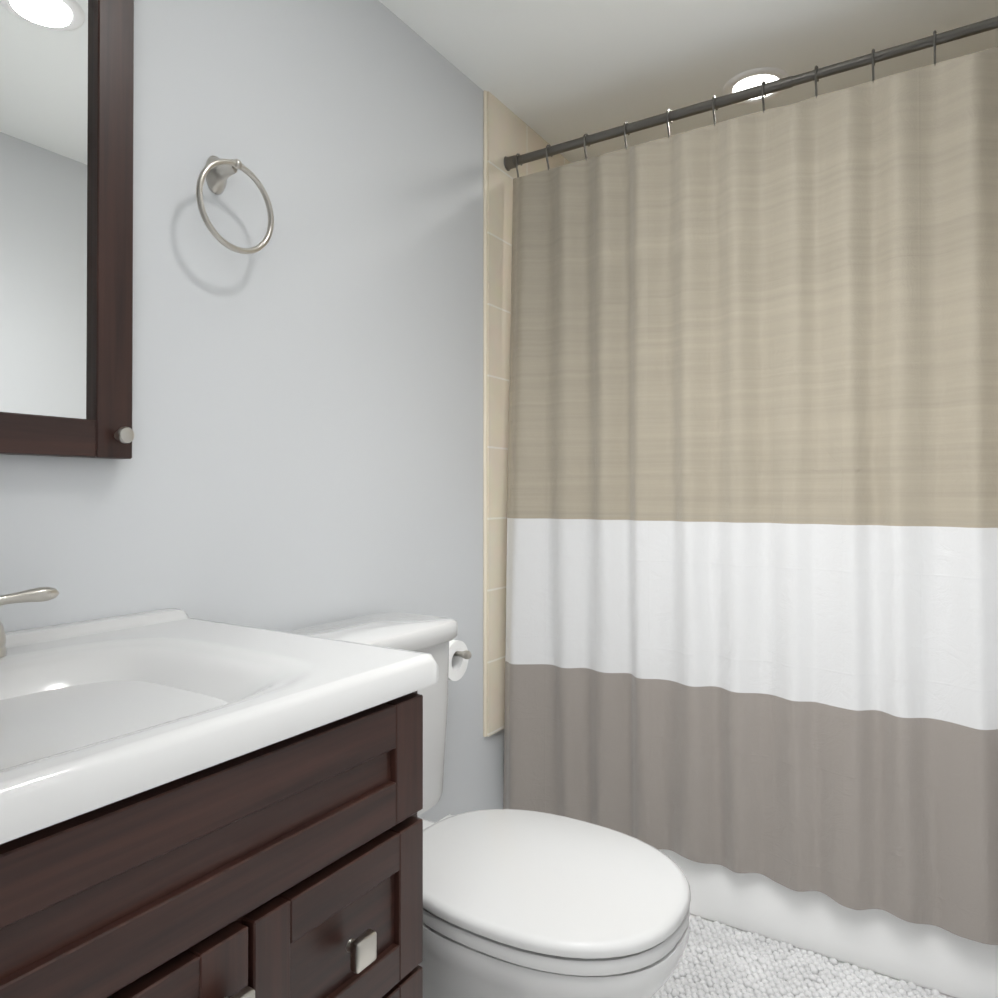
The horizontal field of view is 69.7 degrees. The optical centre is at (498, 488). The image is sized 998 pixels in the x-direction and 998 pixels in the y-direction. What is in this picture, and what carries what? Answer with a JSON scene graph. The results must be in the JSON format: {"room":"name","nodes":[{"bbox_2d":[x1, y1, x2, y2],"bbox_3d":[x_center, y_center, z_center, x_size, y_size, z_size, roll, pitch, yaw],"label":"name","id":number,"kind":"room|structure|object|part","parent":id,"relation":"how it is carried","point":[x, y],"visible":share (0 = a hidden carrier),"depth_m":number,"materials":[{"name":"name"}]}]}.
{"room":"bathroom","nodes":[
{"label":"bathroom","id":0,"kind":"room"},
{"bbox_2d":[0,0,503,821],"bbox_3d":[-0.569,-0.020,1.287,0.100,2.230,3.800,0,-1,32],"label":"wall","id":1,"kind":"structure","parent":0,"point":[308,414],"depth_m":1.45,"materials":[{"name":"paint"}]},
{"bbox_2d":[0,0,134,458],"bbox_3d":[-0.733,-0.483,0.875,0.061,0.870,0.592,0,-1,32],"label":"upper cabinet","id":2,"kind":"object","parent":1,"relation":"attached to","point":[66,199],"visible":1,"depth_m":1.05,"materials":[{"name":"brown wood"}]},
{"bbox_3d":[-0.752,-0.483,0.887,0.018,0.766,0.488,0,-1,32],"label":"glass","id":3,"kind":"part","parent":2,"relation":"part of","materials":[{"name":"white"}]},
{"bbox_3d":[-0.574,-0.081,1.094,0.027,0.026,0.026,0,-1,32],"label":"knob","id":4,"kind":"part","parent":2,"relation":"part of","materials":[{"name":"silver metal"}]},
{"bbox_2d":[196,156,273,253],"bbox_3d":[-0.483,-0.506,1.272,0.070,0.185,0.159,0,-1,32],"label":"towel ring","id":5,"kind":"object","parent":1,"relation":"attached to","point":[216,172],"visible":1,"depth_m":1.27,"materials":[{"name":"silver metal"}]},
{"bbox_2d":[448,640,471,680],"bbox_3d":[-0.138,0.444,1.718,0.170,0.167,0.094,0,-1,32],"label":"paper holder","id":6,"kind":"object","parent":1,"relation":"attached to","point":[460,654],"visible":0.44,"depth_m":1.69,"materials":[{"name":"silver metal"}]},
{"bbox_2d":[483,90,486,736],"bbox_3d":[0.603,-0.217,1.686,1.464,1.830,0.012,0,-1,28],"label":"wall tile","id":7,"kind":"structure","parent":1,"relation":"attached to","point":[484,413],"depth_m":2.02,"materials":[{"name":"beige"}]},
{"bbox_2d":[487,91,569,736],"bbox_3d":[0.202,-0.211,2.407,0.012,1.830,0.886,0,-1,32],"label":"wall tile","id":8,"kind":"structure","parent":1,"relation":"attached to","point":[510,133],"depth_m":2.08,"materials":[{"name":"beige tile"}]},
{"bbox_2d":[503,16,997,944],"bbox_3d":[0.613,-0.026,1.700,1.452,1.918,0.114,0,-1,32],"label":"shower curtain","id":9,"kind":"object","parent":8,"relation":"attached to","point":[753,526],"visible":1,"depth_m":1.70,"materials":[{"name":"beige fabric"}]},
{"bbox_2d":[379,0,997,162],"bbox_3d":[0.091,-1.178,0.880,1.660,0.080,3.800,0,-1,32],"label":"ceiling","id":10,"kind":"structure","parent":0,"point":[553,72],"depth_m":1.84,"materials":[{"name":"paint"}]},
{"bbox_2d":[722,67,788,104],"bbox_3d":[0.721,-1.126,2.012,0.180,0.008,0.180,0,-1,32],"label":"recessed light","id":11,"kind":"object","parent":10,"relation":"in","point":[763,73],"visible":0.62,"depth_m":1.98,"materials":[{"name":"white"}]},
{"bbox_2d":[689,914,953,997],"bbox_3d":[0.091,1.122,0.862,1.660,0.060,3.800,0,-1,32],"label":"floor","id":12,"kind":"structure","parent":0,"point":[691,915],"depth_m":1.69,"materials":[{"name":"tile"}]},
{"bbox_2d":[0,587,438,997],"bbox_3d":[-0.514,0.600,0.729,0.578,0.982,0.787,0,-1,32],"label":"bathroom vanity","id":13,"kind":"object","parent":12,"relation":"on","point":[194,808],"visible":1,"depth_m":0.72,"materials":[{"name":"brown wood"}]},
{"bbox_2d":[0,587,59,680],"bbox_3d":[-0.631,0.160,0.826,0.177,0.102,0.279,0,-1,32],"label":"faucet","id":14,"kind":"object","parent":13,"relation":"on","point":[42,651],"depth_m":0.93,"materials":[{"name":"silver metal"}]},
{"bbox_2d":[288,612,690,997],"bbox_3d":[-0.053,0.685,1.252,0.765,0.819,0.464,0,-1,32],"label":"toilet","id":15,"kind":"object","parent":12,"relation":"on","point":[517,903],"visible":0.56,"depth_m":1.09,"materials":[{"name":"white ceramic"}]},
{"bbox_2d":[653,916,952,997],"bbox_3d":[0.663,1.084,1.406,0.749,0.027,0.526,0,-1,32],"label":"bath mat","id":16,"kind":"object","parent":12,"relation":"on","point":[718,960],"visible":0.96,"depth_m":1.59,"materials":[{"name":"white fabric"}]},
{"bbox_2d":[660,849,997,997],"bbox_3d":[0.847,0.901,2.064,1.454,0.400,0.757,0,-1,32],"label":"bathtub","id":17,"kind":"object","parent":12,"relation":"on","point":[927,956],"visible":0.02,"depth_m":1.65,"materials":[{"name":"white ceramic"}]}
]}

